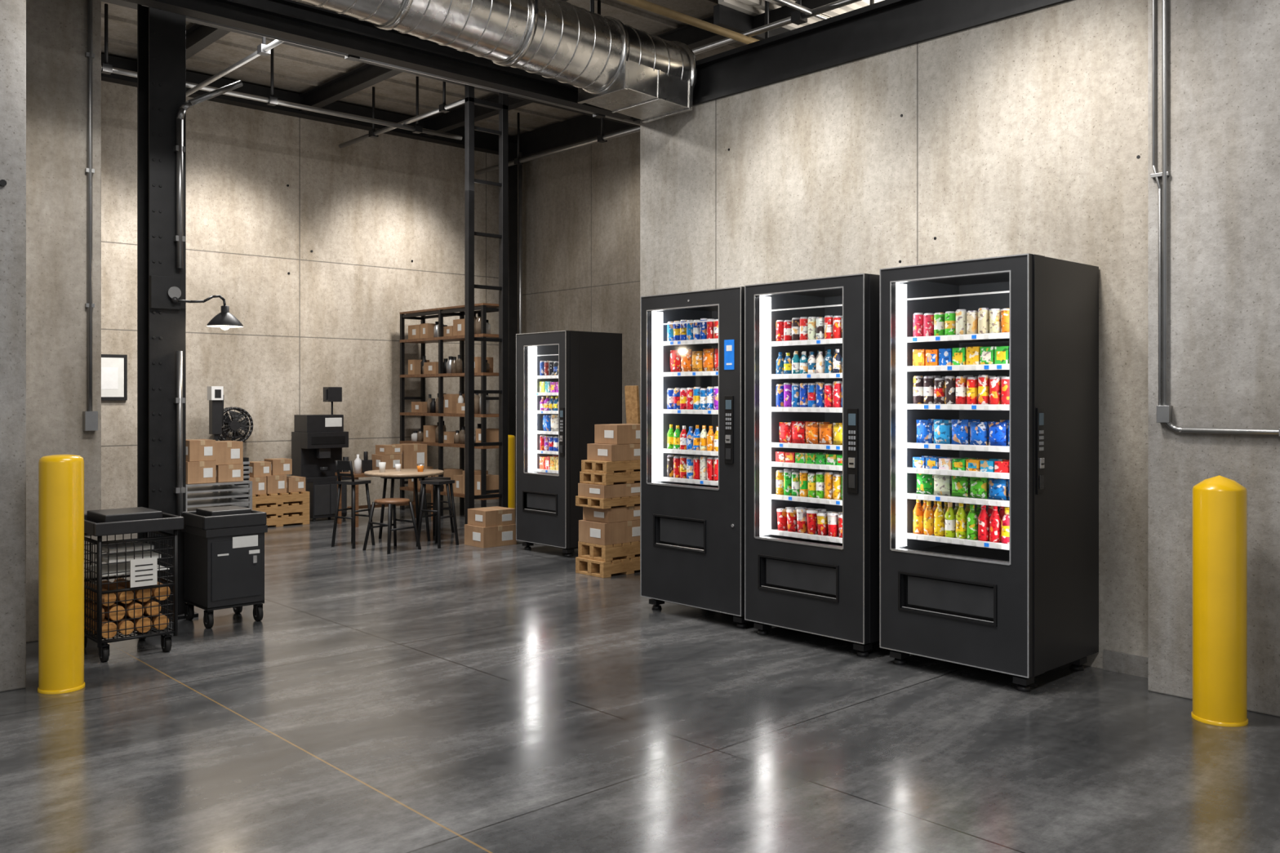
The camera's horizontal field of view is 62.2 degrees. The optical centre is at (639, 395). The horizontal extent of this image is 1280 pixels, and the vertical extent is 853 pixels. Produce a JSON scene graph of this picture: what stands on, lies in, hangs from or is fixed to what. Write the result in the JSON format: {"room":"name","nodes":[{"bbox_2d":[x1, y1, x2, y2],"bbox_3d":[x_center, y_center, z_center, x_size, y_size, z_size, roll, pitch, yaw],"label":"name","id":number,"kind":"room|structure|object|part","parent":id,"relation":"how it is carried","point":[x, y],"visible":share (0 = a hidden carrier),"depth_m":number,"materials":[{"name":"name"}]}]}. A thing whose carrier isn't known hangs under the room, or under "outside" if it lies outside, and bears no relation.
{"room":"warehouse break area","nodes":[
{"label":"warehouse break area","id":0,"kind":"room"},
{"bbox_2d":[26,0,101,642],"bbox_3d":[-4.154,-0.935,4.638,3.210,4.350,0.450,0,0,-43],"label":"wall","id":1,"kind":"structure","parent":0,"point":[56,30],"depth_m":5.43,"materials":[{"name":"concrete"}]},
{"bbox_2d":[82,0,97,431],"bbox_3d":[-2.852,-1.440,5.506,0.060,3.240,0.045,0,0,-43],"label":"conduit","id":2,"kind":"object","parent":1,"relation":"attached to","point":[90,418],"visible":1,"depth_m":5.50,"materials":[{"name":"metal"}]},
{"bbox_2d":[186,35,283,97],"bbox_3d":[-3.339,-2.785,8.357,0.070,0.610,3.600,0,0,-43],"label":"conduit","id":3,"kind":"object","parent":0,"point":[263,49],"depth_m":7.95,"materials":[{"name":"silver metal"}]},
{"bbox_2d":[101,80,498,511],"bbox_3d":[-5.044,-0.935,9.675,9.750,4.350,0.150,0,0,-43],"label":"wall","id":4,"kind":"structure","parent":0,"point":[366,209],"depth_m":10.96,"materials":[{"name":"beige concrete"}]},
{"bbox_2d":[101,354,127,399],"bbox_3d":[-4.867,-0.170,9.712,0.320,0.420,0.034,0,0,-43],"label":"framed notice","id":5,"kind":"object","parent":4,"relation":"attached to","point":[113,366],"visible":0.64,"depth_m":9.73,"materials":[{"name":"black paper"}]},
{"bbox_2d":[101,0,639,126],"bbox_3d":[-3.823,-2.890,7.364,10.400,0.220,0.120,0,0,-43],"label":"ceiling beam","id":6,"kind":"structure","parent":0,"point":[121,2],"depth_m":8.80,"materials":[{"name":"black metal"}]},
{"bbox_2d":[123,0,631,119],"bbox_3d":[-2.948,-1.930,4.521,7.820,0.100,0.100,0,0,-43],"label":"ceiling beam","id":7,"kind":"structure","parent":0,"point":[234,13],"depth_m":5.85,"materials":[{"name":"black metal"}]},
{"bbox_2d":[141,0,639,125],"bbox_3d":[-0.870,-2.635,7.782,5.300,0.910,0.070,0,0,-43],"label":"ceiling beam","id":8,"kind":"structure","parent":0,"point":[347,56],"depth_m":7.11,"materials":[{"name":"black metal"}]},
{"bbox_2d":[101,0,746,137],"bbox_3d":[-0.409,-3.130,4.120,13.000,0.100,14.600,0,0,-43],"label":"ceiling","id":9,"kind":"structure","parent":0,"point":[298,70],"depth_m":9.95,"materials":[{"name":"black paint"}]},
{"bbox_2d":[186,22,230,59],"bbox_3d":[-2.880,-2.985,7.965,0.100,0.170,5.000,0,0,-43],"label":"joist","id":10,"kind":"object","parent":9,"relation":"attached to","point":[198,37],"depth_m":8.77,"materials":[{"name":"black metal"}]},
{"bbox_2d":[101,3,462,140],"bbox_3d":[-3.586,-2.820,8.947,4.900,0.540,0.070,0,0,-43],"label":"conduit","id":11,"kind":"object","parent":9,"relation":"hanging from","point":[107,68],"depth_m":9.31,"materials":[{"name":"silver metal"}]},
{"bbox_2d":[101,53,511,155],"bbox_3d":[-4.997,-2.980,9.514,9.600,0.200,0.150,0,0,-43],"label":"ceiling beam","id":12,"kind":"structure","parent":9,"relation":"attached to","point":[486,142],"depth_m":10.95,"materials":[{"name":"black metal"}]},
{"bbox_2d":[338,80,464,148],"bbox_3d":[-2.326,-2.840,10.250,0.070,0.500,2.400,0,0,-43],"label":"conduit","id":13,"kind":"object","parent":9,"relation":"hanging from","point":[444,108],"depth_m":10.11,"materials":[{"name":"silver metal"}]},
{"bbox_2d":[236,0,576,87],"bbox_3d":[-2.396,-2.230,5.823,10.400,0.100,0.100,0,0,-43],"label":"ceiling beam","id":14,"kind":"structure","parent":9,"relation":"attached to","point":[289,6],"depth_m":6.44,"materials":[{"name":"black metal"}]},
{"bbox_2d":[298,0,568,113],"bbox_3d":[-1.743,-2.985,9.018,0.100,0.170,5.000,0,0,-43],"label":"joist","id":15,"kind":"object","parent":9,"relation":"attached to","point":[362,77],"depth_m":10.15,"materials":[{"name":"black metal"}]},
{"bbox_2d":[299,0,697,123],"bbox_3d":[-2.450,-2.413,4.305,7.302,1.253,0.486,0,0,-43],"label":"air duct","id":16,"kind":"object","parent":9,"relation":"hanging from","point":[615,66],"visible":1,"depth_m":5.99,"materials":[{"name":"metal"}]},
{"bbox_2d":[475,112,639,174],"bbox_3d":[-0.443,-2.810,10.631,0.070,0.560,4.200,0,0,-43],"label":"conduit","id":17,"kind":"object","parent":9,"relation":"hanging from","point":[602,138],"depth_m":11.01,"materials":[{"name":"metal"}]},
{"bbox_2d":[422,15,726,136],"bbox_3d":[-0.679,-2.985,10.003,0.100,0.170,5.000,0,0,-43],"label":"joist","id":18,"kind":"object","parent":9,"relation":"attached to","point":[694,37],"depth_m":10.72,"materials":[{"name":"black metal"}]},
{"bbox_2d":[617,0,768,44],"bbox_3d":[-0.502,-2.630,5.560,3.820,0.860,0.070,0,0,-43],"label":"pipe","id":19,"kind":"object","parent":9,"relation":"attached to","point":[643,4],"visible":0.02,"depth_m":6.32,"materials":[{"name":"metal"}]},
{"bbox_2d":[511,114,637,157],"bbox_3d":[0.253,-2.945,10.799,0.150,0.270,5.100,0,0,-43],"label":"ceiling beam recess","id":20,"kind":"structure","parent":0,"point":[583,127],"depth_m":11.88,"materials":[{"name":"black metal"}]},
{"bbox_2d":[517,131,639,423],"bbox_3d":[2.419,-0.935,8.682,0.150,4.350,11.450,0,0,-43],"label":"wall","id":21,"kind":"structure","parent":0,"point":[581,205],"depth_m":11.86,"materials":[{"name":"grey concrete"}]},
{"bbox_2d":[590,0,594,13],"bbox_3d":[-2.103,-2.580,5.140,5.900,1.020,0.070,0,0,-43],"label":"conduit","id":22,"kind":"object","parent":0,"point":[592,2],"depth_m":6.79,"materials":[{"name":"black metal"}]},
{"bbox_2d":[0,499,1279,852],"bbox_3d":[-0.409,1.290,4.120,13.000,0.100,14.600,0,0,-43],"label":"floor","id":23,"kind":"structure","parent":0,"point":[451,698],"depth_m":3.80,"materials":[{"name":"concrete"}]},
{"bbox_2d":[0,0,26,692],"bbox_3d":[-3.851,-0.935,3.899,2.650,4.350,0.845,0,0,-43],"label":"wall pier","id":24,"kind":"object","parent":23,"relation":"on","point":[12,12],"visible":1,"depth_m":4.46,"materials":[{"name":"grey concrete"}]},
{"bbox_2d":[37,454,84,694],"bbox_3d":[-2.451,0.745,4.497,0.178,0.991,0.178,0,0,-43],"label":"bollard","id":25,"kind":"object","parent":23,"relation":"on","point":[60,477],"visible":1,"depth_m":4.43,"materials":[{"name":"yellow metal"}]},
{"bbox_2d":[84,506,183,662],"bbox_3d":[-2.509,0.900,5.166,0.400,0.680,0.470,0,0,-43],"label":"cart","id":26,"kind":"object","parent":23,"relation":"on","point":[122,606],"visible":0.91,"depth_m":5.04,"materials":[{"name":"black paint"}]},
{"bbox_2d":[84,506,183,536],"bbox_3d":[-2.509,0.603,5.166,0.400,0.085,0.470,0,0,-43],"label":"tray","id":27,"kind":"object","parent":26,"relation":"on","point":[101,522],"depth_m":5.04,"materials":[{"name":"black plastic"}]},
{"bbox_2d":[137,4,198,621],"bbox_3d":[-2.688,-0.930,5.962,0.300,4.340,0.300,0,0,-43],"label":"h-section","id":28,"kind":"object","parent":23,"relation":"on","point":[161,33],"visible":0.8,"depth_m":5.90,"materials":[{"name":"black paint"}]},
{"bbox_2d":[167,80,243,516],"bbox_3d":[-2.458,-0.567,6.004,0.424,2.515,0.050,0,0,-43],"label":"conduit","id":29,"kind":"object","parent":28,"relation":"attached to","point":[173,291],"visible":0.99,"depth_m":5.89,"materials":[{"name":"metal"}]},
{"bbox_2d":[171,294,243,329],"bbox_3d":[-2.428,-0.473,5.970,0.388,0.197,0.200,0,0,-43],"label":"wall lamp","id":30,"kind":"object","parent":28,"relation":"attached to","point":[224,320],"visible":1,"depth_m":5.98,"materials":[{"name":"black metal"}]},
{"bbox_2d":[207,386,223,506],"bbox_3d":[-3.998,0.575,9.996,0.200,1.330,0.200,0,0,-43],"label":"stand","id":31,"kind":"object","parent":23,"relation":"on","point":[215,393],"visible":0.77,"depth_m":9.96,"materials":[{"name":"black plastic"}]},
{"bbox_2d":[186,480,252,511],"bbox_3d":[-3.776,0.996,9.314,0.584,0.488,0.427,0,0,-43],"label":"crate","id":32,"kind":"object","parent":23,"relation":"on","point":[221,502],"visible":0.31,"depth_m":9.28,"materials":[{"name":"silver metal"}]},
{"bbox_2d":[186,460,216,484],"bbox_3d":[-3.859,0.656,9.211,0.242,0.188,0.304,0,0,-43],"label":"cardboard box","id":33,"kind":"object","parent":32,"relation":"on","point":[197,472],"visible":0.57,"depth_m":9.10,"materials":[{"name":"brown cardboard"}]},
{"bbox_2d":[186,439,215,462],"bbox_3d":[-3.852,0.471,9.218,0.222,0.178,0.284,0,0,-43],"label":"cardboard box","id":34,"kind":"object","parent":33,"relation":"on","point":[197,450],"visible":0.79,"depth_m":9.11,"materials":[{"name":"brown cardboard"}]},
{"bbox_2d":[216,463,243,482],"bbox_3d":[-3.676,0.676,9.381,0.222,0.148,0.304,0,0,-43],"label":"cardboard box","id":35,"kind":"object","parent":32,"relation":"on","point":[224,473],"visible":0.72,"depth_m":9.27,"materials":[{"name":"brown cardboard"}]},
{"bbox_2d":[215,440,243,465],"bbox_3d":[-3.683,0.501,9.374,0.242,0.198,0.284,0,0,-43],"label":"cardboard box","id":36,"kind":"object","parent":35,"relation":"on","point":[227,452],"visible":0.74,"depth_m":9.27,"materials":[{"name":"brown cardboard"}]},
{"bbox_2d":[181,506,267,628],"bbox_3d":[-2.296,0.930,5.850,0.342,0.619,0.380,0,0,-43],"label":"cart","id":37,"kind":"object","parent":23,"relation":"on","point":[224,545],"visible":0.96,"depth_m":5.73,"materials":[{"name":"black metal"}]},
{"bbox_2d":[181,506,266,529],"bbox_3d":[-2.292,0.665,5.844,0.340,0.090,0.350,0,0,-43],"label":"tray","id":38,"kind":"object","parent":37,"relation":"on","point":[224,517],"depth_m":5.75,"materials":[{"name":"black plastic"}]},
{"bbox_2d":[219,457,249,507],"bbox_3d":[-3.737,0.905,9.788,0.200,0.670,0.200,0,0,-43],"label":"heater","id":39,"kind":"object","parent":23,"relation":"on","point":[246,464],"visible":0.12,"depth_m":9.76,"materials":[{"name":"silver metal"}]},
{"bbox_2d":[218,406,253,441],"bbox_3d":[-3.978,0.673,10.355,0.364,1.133,0.240,0,0,-43],"label":"pedestal fan","id":40,"kind":"object","parent":23,"relation":"on","point":[234,425],"visible":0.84,"depth_m":10.34,"materials":[{"name":"black metal"}]},
{"bbox_2d":[266,512,309,527],"bbox_3d":[-3.565,1.188,10.220,0.600,0.104,0.450,0,0,-43],"label":"wooden pallet","id":41,"kind":"object","parent":23,"relation":"on","point":[291,517],"visible":0.42,"depth_m":10.12,"materials":[{"name":"brown wood"}]},
{"bbox_2d":[252,502,309,515],"bbox_3d":[-3.565,1.083,10.220,0.600,0.104,0.450,0,0,-43],"label":"wooden pallet","id":42,"kind":"object","parent":41,"relation":"on","point":[287,507],"visible":0.53,"depth_m":10.09,"materials":[{"name":"brown wood"}]},
{"bbox_2d":[252,491,309,506],"bbox_3d":[-3.565,0.978,10.220,0.600,0.104,0.450,0,0,-43],"label":"wooden pallet","id":43,"kind":"object","parent":42,"relation":"on","point":[302,496],"visible":0.51,"depth_m":10.07,"materials":[{"name":"brown wood"}]},
{"bbox_2d":[248,476,266,494],"bbox_3d":[-3.672,0.846,10.039,0.172,0.158,0.264,0,0,-43],"label":"cardboard box","id":44,"kind":"object","parent":43,"relation":"on","point":[259,484],"visible":0.44,"depth_m":9.95,"materials":[{"name":"brown cardboard"}]},
{"bbox_2d":[248,461,271,477],"bbox_3d":[-3.628,0.696,10.080,0.172,0.138,0.204,0,0,-43],"label":"cardboard box","id":45,"kind":"object","parent":44,"relation":"on","point":[257,468],"visible":0.8,"depth_m":10.00,"materials":[{"name":"brown cardboard"}]},
{"bbox_2d":[265,475,286,493],"bbox_3d":[-3.532,0.841,10.168,0.192,0.168,0.264,0,0,-43],"label":"cardboard box","id":46,"kind":"object","parent":43,"relation":"on","point":[274,483],"visible":0.74,"depth_m":10.07,"materials":[{"name":"brown cardboard"}]},
{"bbox_2d":[264,457,292,475],"bbox_3d":[-3.488,0.681,10.223,0.192,0.148,0.204,0,0,-43],"label":"cardboard box","id":47,"kind":"object","parent":46,"relation":"on","point":[279,466],"visible":0.84,"depth_m":10.15,"materials":[{"name":"brown cardboard"}]},
{"bbox_2d":[286,475,305,492],"bbox_3d":[-3.386,0.856,10.304,0.172,0.138,0.264,0,0,-43],"label":"cardboard box","id":48,"kind":"object","parent":43,"relation":"on","point":[294,483],"visible":0.73,"depth_m":10.21,"materials":[{"name":"brown cardboard"}]},
{"bbox_2d":[291,386,351,521],"bbox_3d":[-3.201,0.575,10.702,0.489,1.330,0.368,0,0,-43],"label":"coffee station","id":49,"kind":"object","parent":23,"relation":"on","point":[317,441],"visible":0.84,"depth_m":10.57,"materials":[{"name":"black paint"}]},
{"bbox_2d":[331,460,374,548],"bbox_3d":[-2.368,0.884,8.766,0.255,0.714,0.255,0,0,28],"label":"bar stool","id":50,"kind":"object","parent":23,"relation":"on","point":[340,464],"visible":0.95,"depth_m":8.71,"materials":[{"name":"black paint"}]},
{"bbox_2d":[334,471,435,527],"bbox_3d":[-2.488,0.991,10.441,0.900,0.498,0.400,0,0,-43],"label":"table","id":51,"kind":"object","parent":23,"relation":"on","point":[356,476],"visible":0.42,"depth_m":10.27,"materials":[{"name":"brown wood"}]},
{"bbox_2d":[354,454,361,473],"bbox_3d":[-2.698,0.650,10.151,0.070,0.180,0.070,0,0,-43],"label":"bottle","id":52,"kind":"object","parent":51,"relation":"on","point":[357,462],"visible":1,"depth_m":10.12,"materials":[{"name":"ceramic"}]},
{"bbox_2d":[361,451,372,472],"bbox_3d":[-2.657,0.640,10.284,0.100,0.200,0.080,0,0,-43],"label":"canister","id":53,"kind":"object","parent":51,"relation":"on","point":[366,464],"visible":0.8,"depth_m":10.26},
{"bbox_2d":[371,453,402,470],"bbox_3d":[-2.477,0.656,10.383,0.222,0.168,0.204,0,0,-43],"label":"cardboard box","id":54,"kind":"object","parent":51,"relation":"on","point":[391,460],"visible":0.63,"depth_m":10.31,"materials":[{"name":"brown cardboard"}]},
{"bbox_2d":[375,444,402,454],"bbox_3d":[-2.462,0.526,10.396,0.182,0.088,0.204,0,0,-43],"label":"cardboard box","id":55,"kind":"object","parent":54,"relation":"on","point":[380,449],"visible":1,"depth_m":10.33,"materials":[{"name":"brown cardboard"}]},
{"bbox_2d":[391,443,426,469],"bbox_3d":[-2.305,0.611,10.610,0.262,0.258,0.244,0,0,-43],"label":"cardboard box","id":56,"kind":"object","parent":51,"relation":"on","point":[414,455],"visible":0.74,"depth_m":10.52,"materials":[{"name":"brown cardboard"}]},
{"bbox_2d":[362,497,421,554],"bbox_3d":[-1.995,1.039,8.539,0.335,0.407,0.335,0,0,39],"label":"bar stool","id":57,"kind":"object","parent":23,"relation":"on","point":[389,501],"visible":1,"depth_m":8.51,"materials":[{"name":"black paint"}]},
{"bbox_2d":[364,468,444,543],"bbox_3d":[-2.029,0.946,9.135,0.670,0.591,0.670,0,0,-43],"label":"round table","id":58,"kind":"object","parent":23,"relation":"on","point":[404,473],"visible":0.94,"depth_m":9.05,"materials":[{"name":"brown wood"}]},
{"bbox_2d":[378,462,386,472],"bbox_3d":[-2.189,0.608,9.014,0.060,0.085,0.060,0,0,-43],"label":"coffee cup","id":59,"kind":"object","parent":58,"relation":"on","point":[381,464],"visible":1,"depth_m":8.99,"materials":[{"name":"white ceramic"}]},
{"bbox_2d":[395,463,400,471],"bbox_3d":[-2.091,0.620,9.173,0.050,0.060,0.050,0,0,-43],"label":"coffee cup","id":60,"kind":"object","parent":58,"relation":"on","point":[397,466],"visible":1,"depth_m":9.15,"materials":[{"name":"white ceramic"}]},
{"bbox_2d":[417,465,423,471],"bbox_3d":[-1.882,0.625,9.094,0.060,0.050,0.060,0,0,-43],"label":"coffee cup","id":61,"kind":"object","parent":58,"relation":"on","point":[420,468],"visible":1,"depth_m":9.07,"materials":[{"name":"orange ceramic"}]},
{"bbox_2d":[418,476,454,535],"bbox_3d":[-1.855,0.991,9.595,0.255,0.501,0.255,0,0,36],"label":"bar stool","id":62,"kind":"object","parent":23,"relation":"on","point":[428,477],"visible":0.55,"depth_m":9.57,"materials":[{"name":"black paint"}]},
{"bbox_2d":[416,479,458,548],"bbox_3d":[-1.674,0.971,8.782,0.255,0.541,0.255,0,0,30],"label":"bar stool","id":63,"kind":"object","parent":23,"relation":"on","point":[437,482],"visible":0.99,"depth_m":8.74,"materials":[{"name":"black paint"}]},
{"bbox_2d":[400,302,498,515],"bbox_3d":[-1.966,0.165,11.068,0.300,2.150,1.590,0,0,-43],"label":"storage rack","id":64,"kind":"object","parent":23,"relation":"on","point":[445,405],"visible":0.84,"depth_m":10.96,"materials":[{"name":"black metal"}]},
{"bbox_2d":[464,84,508,524],"bbox_3d":[-1.333,-0.760,9.234,0.415,4.000,0.060,0,0,-43],"label":"ladder","id":65,"kind":"object","parent":23,"relation":"on","point":[469,100],"visible":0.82,"depth_m":9.20,"materials":[{"name":"black metal"}]},
{"bbox_2d":[464,524,516,548],"bbox_3d":[-1.248,1.156,8.850,0.332,0.168,0.284,0,0,-43],"label":"cardboard box","id":66,"kind":"object","parent":23,"relation":"on","point":[478,536],"visible":0.89,"depth_m":8.74,"materials":[{"name":"brown cardboard"}]},
{"bbox_2d":[467,506,515,527],"bbox_3d":[-1.240,1.006,8.856,0.302,0.128,0.264,0,0,-43],"label":"cardboard box","id":67,"kind":"object","parent":66,"relation":"on","point":[486,517],"visible":1,"depth_m":8.77,"materials":[{"name":"brown cardboard"}]},
{"bbox_2d":[508,435,515,508],"bbox_3d":[-1.212,0.799,9.783,0.132,0.881,0.132,0,0,-43],"label":"bollard","id":68,"kind":"object","parent":23,"relation":"on","point":[511,437],"visible":0.35,"depth_m":9.74,"materials":[{"name":"yellow metal"}]},
{"bbox_2d":[508,142,522,502],"bbox_3d":[-1.525,-0.860,12.436,0.258,4.200,0.162,0,0,-43],"label":"post","id":69,"kind":"object","parent":23,"relation":"on","point":[513,147],"visible":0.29,"depth_m":12.40,"materials":[{"name":"black metal"}]},
{"bbox_2d":[515,330,622,556],"bbox_3d":[-0.575,0.370,8.529,0.591,1.740,0.646,0,0,-43],"label":"vending machine","id":70,"kind":"object","parent":23,"relation":"on","point":[568,383],"visible":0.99,"depth_m":8.37,"materials":[{"name":"black metal"}]},
{"bbox_3d":[-0.782,0.333,8.341,0.007,1.665,0.640,0,0,-43],"label":"door trim","id":71,"kind":"part","parent":70,"relation":"part of","materials":[{"name":"black metal"}]},
{"bbox_3d":[-0.769,0.333,8.353,0.035,1.665,0.640,0,0,-43],"label":"door","id":72,"kind":"part","parent":70,"relation":"part of","materials":[{"name":"black metal"}]},
{"bbox_2d":[575,554,639,577],"bbox_3d":[-0.167,1.185,7.493,0.500,0.109,0.300,0,0,-43],"label":"wooden pallet","id":73,"kind":"object","parent":23,"relation":"on","point":[592,567],"visible":0.56,"depth_m":7.34,"materials":[{"name":"brown wood"}]},
{"bbox_2d":[577,541,639,561],"bbox_3d":[-0.159,1.075,7.500,0.480,0.109,0.290,0,0,-43],"label":"wooden pallet","id":74,"kind":"object","parent":73,"relation":"on","point":[585,550],"visible":0.56,"depth_m":7.35,"materials":[{"name":"brown wood"}]},
{"bbox_2d":[578,520,639,545],"bbox_3d":[-0.167,0.946,7.492,0.462,0.148,0.284,0,0,-43],"label":"cardboard box","id":75,"kind":"object","parent":74,"relation":"on","point":[589,531],"visible":0.66,"depth_m":7.34,"materials":[{"name":"brown cardboard"}]},
{"bbox_2d":[582,503,639,523],"bbox_3d":[-0.153,0.821,7.506,0.432,0.098,0.274,0,0,-43],"label":"cardboard box","id":76,"kind":"object","parent":75,"relation":"on","point":[616,513],"visible":0.58,"depth_m":7.36,"materials":[{"name":"brown cardboard"}]},
{"bbox_2d":[575,495,639,509],"bbox_3d":[-0.167,0.736,7.493,0.500,0.069,0.300,0,0,-43],"label":"wooden pallet","id":77,"kind":"object","parent":76,"relation":"on","point":[583,501],"visible":0.55,"depth_m":7.33,"materials":[{"name":"brown wood"}]},
{"bbox_2d":[577,480,639,498],"bbox_3d":[-0.175,0.656,7.485,0.452,0.088,0.284,0,0,-43],"label":"cardboard box","id":78,"kind":"object","parent":77,"relation":"on","point":[616,490],"visible":0.74,"depth_m":7.34,"materials":[{"name":"brown cardboard"}]},
{"bbox_2d":[579,470,639,484],"bbox_3d":[-0.159,0.571,7.500,0.460,0.079,0.280,0,0,-43],"label":"wooden pallet","id":79,"kind":"object","parent":78,"relation":"on","point":[599,478],"visible":0.6,"depth_m":7.36,"materials":[{"name":"brown wood"}]},
{"bbox_2d":[581,459,639,473],"bbox_3d":[-0.159,0.490,7.500,0.440,0.079,0.270,0,0,-43],"label":"wooden pallet","id":80,"kind":"object","parent":79,"relation":"on","point":[587,465],"visible":0.66,"depth_m":7.36,"materials":[{"name":"brown wood"}]},
{"bbox_2d":[586,443,639,461],"bbox_3d":[-0.145,0.393,7.513,0.382,0.114,0.264,0,0,-43],"label":"cardboard box","id":81,"kind":"object","parent":80,"relation":"on","point":[595,451],"visible":0.72,"depth_m":7.38,"materials":[{"name":"brown cardboard"}]},
{"bbox_2d":[594,423,639,444],"bbox_3d":[-0.123,0.268,7.533,0.322,0.134,0.244,0,0,-43],"label":"cardboard box","id":82,"kind":"object","parent":81,"relation":"on","point":[611,433],"visible":0.8,"depth_m":7.42,"materials":[{"name":"brown cardboard"}]},
{"bbox_2d":[624,385,639,423],"bbox_3d":[-0.029,0.583,7.826,0.100,1.316,0.162,0,0,30],"label":"wooden plank","id":83,"kind":"object","parent":23,"relation":"on","point":[632,393],"visible":0.36,"depth_m":7.76,"materials":[{"name":"brown wood"}]},
{"bbox_2d":[640,286,749,628],"bbox_3d":[0.487,0.331,6.084,0.616,1.818,0.786,0,0,-43],"label":"vending machine","id":84,"kind":"object","parent":23,"relation":"on","point":[692,343],"visible":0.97,"depth_m":5.98,"materials":[{"name":"black metal"}]},
{"bbox_2d":[744,273,879,657],"bbox_3d":[1.033,0.333,5.462,0.661,1.815,0.751,0,0,-43],"label":"vending machine","id":85,"kind":"object","parent":23,"relation":"on","point":[812,345],"visible":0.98,"depth_m":5.33,"materials":[{"name":"black metal"}]},
{"bbox_2d":[880,253,1098,692],"bbox_3d":[1.604,0.326,4.859,0.662,1.828,0.749,0,0,-43],"label":"vending machine","id":86,"kind":"object","parent":23,"relation":"on","point":[989,366],"visible":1,"depth_m":4.71,"materials":[{"name":"black metal"}]},
{"bbox_3d":[1.359,0.288,4.647,0.007,1.753,0.727,0,0,-43],"label":"door trim","id":87,"kind":"part","parent":86,"relation":"part of","materials":[{"name":"black metal"}]},
{"bbox_3d":[1.372,0.288,4.659,0.035,1.753,0.727,0,0,-43],"label":"door","id":88,"kind":"part","parent":86,"relation":"part of","materials":[{"name":"black metal"}]},
{"bbox_2d":[1191,475,1248,727],"bbox_3d":[2.222,0.772,4.069,0.192,0.935,0.192,0,0,-43],"label":"bollard","id":89,"kind":"object","parent":23,"relation":"on","point":[1220,503],"visible":1,"depth_m":4.00,"materials":[{"name":"yellow metal"}]},
{"bbox_2d":[713,0,838,39],"bbox_3d":[2.844,-2.440,6.179,2.630,0.120,4.200,0,0,-43],"label":"ceiling","id":90,"kind":"structure","parent":0,"point":[724,16],"depth_m":6.85,"materials":[{"name":"grey metal"}]},
{"bbox_3d":[2.844,-2.440,6.179,2.630,0.120,4.200,0,0,-43],"label":"deck frame","id":91,"kind":"part","parent":90,"relation":"part of","materials":[{"name":"black paint"}]},
{"bbox_2d":[692,0,861,54],"bbox_3d":[1.663,-2.370,5.562,0.070,0.280,4.300,0,0,-43],"label":"conduit","id":92,"kind":"object","parent":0,"point":[797,17],"depth_m":6.39,"materials":[{"name":"metal"}]},
{"bbox_2d":[718,0,883,30],"bbox_3d":[2.867,-2.543,6.153,2.630,0.075,4.130,0,0,-43],"label":"deck","id":93,"kind":"object","parent":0,"point":[752,7],"depth_m":6.88,"materials":[{"name":"grey metal"}]},
{"bbox_2d":[773,0,874,19],"bbox_3d":[0.797,-2.370,6.055,3.000,0.280,0.070,0,0,-43],"label":"conduit","id":94,"kind":"object","parent":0,"point":[787,2],"depth_m":6.18,"materials":[{"name":"silver metal"}]},
{"bbox_2d":[640,0,1147,668],"bbox_3d":[3.183,-0.300,3.767,0.150,3.080,9.200,0,0,-43],"label":"wall","id":95,"kind":"structure","parent":0,"point":[1024,133],"depth_m":5.38,"materials":[{"name":"concrete"}]},
{"bbox_2d":[632,0,1069,123],"bbox_3d":[3.177,-1.975,3.795,0.220,0.270,9.250,0,0,-43],"label":"beam","id":96,"kind":"structure","parent":95,"relation":"attached to","point":[885,25],"depth_m":5.90,"materials":[{"name":"black metal"}]},
{"bbox_2d":[728,114,1140,262],"bbox_3d":[1.381,-1.110,5.607,0.012,0.816,2.466,0,0,-43],"label":"tie holes","id":97,"kind":"object","parent":95,"relation":"attached to","point":[901,115],"visible":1,"depth_m":5.46,"materials":[{"name":"black"}]},
{"bbox_2d":[1102,648,1147,678],"bbox_3d":[2.198,1.195,4.708,0.015,0.090,0.280,0,0,-43],"label":"baseboard","id":98,"kind":"structure","parent":95,"relation":"attached to","point":[1113,661],"depth_m":4.73,"materials":[{"name":"grey concrete"}]},
{"bbox_2d":[1147,0,1279,716],"bbox_3d":[4.192,-0.935,2.398,0.229,4.350,5.820,0,0,-43],"label":"wall","id":99,"kind":"structure","parent":0,"point":[1224,55],"depth_m":4.27,"materials":[{"name":"grey concrete"}]},
{"bbox_2d":[1150,0,1279,436],"bbox_3d":[3.422,-1.452,3.034,0.035,3.215,3.800,0,0,-43],"label":"conduit","id":100,"kind":"object","parent":99,"relation":"attached to","point":[1164,412],"visible":1,"depth_m":4.38,"materials":[{"name":"metal"}]}
]}

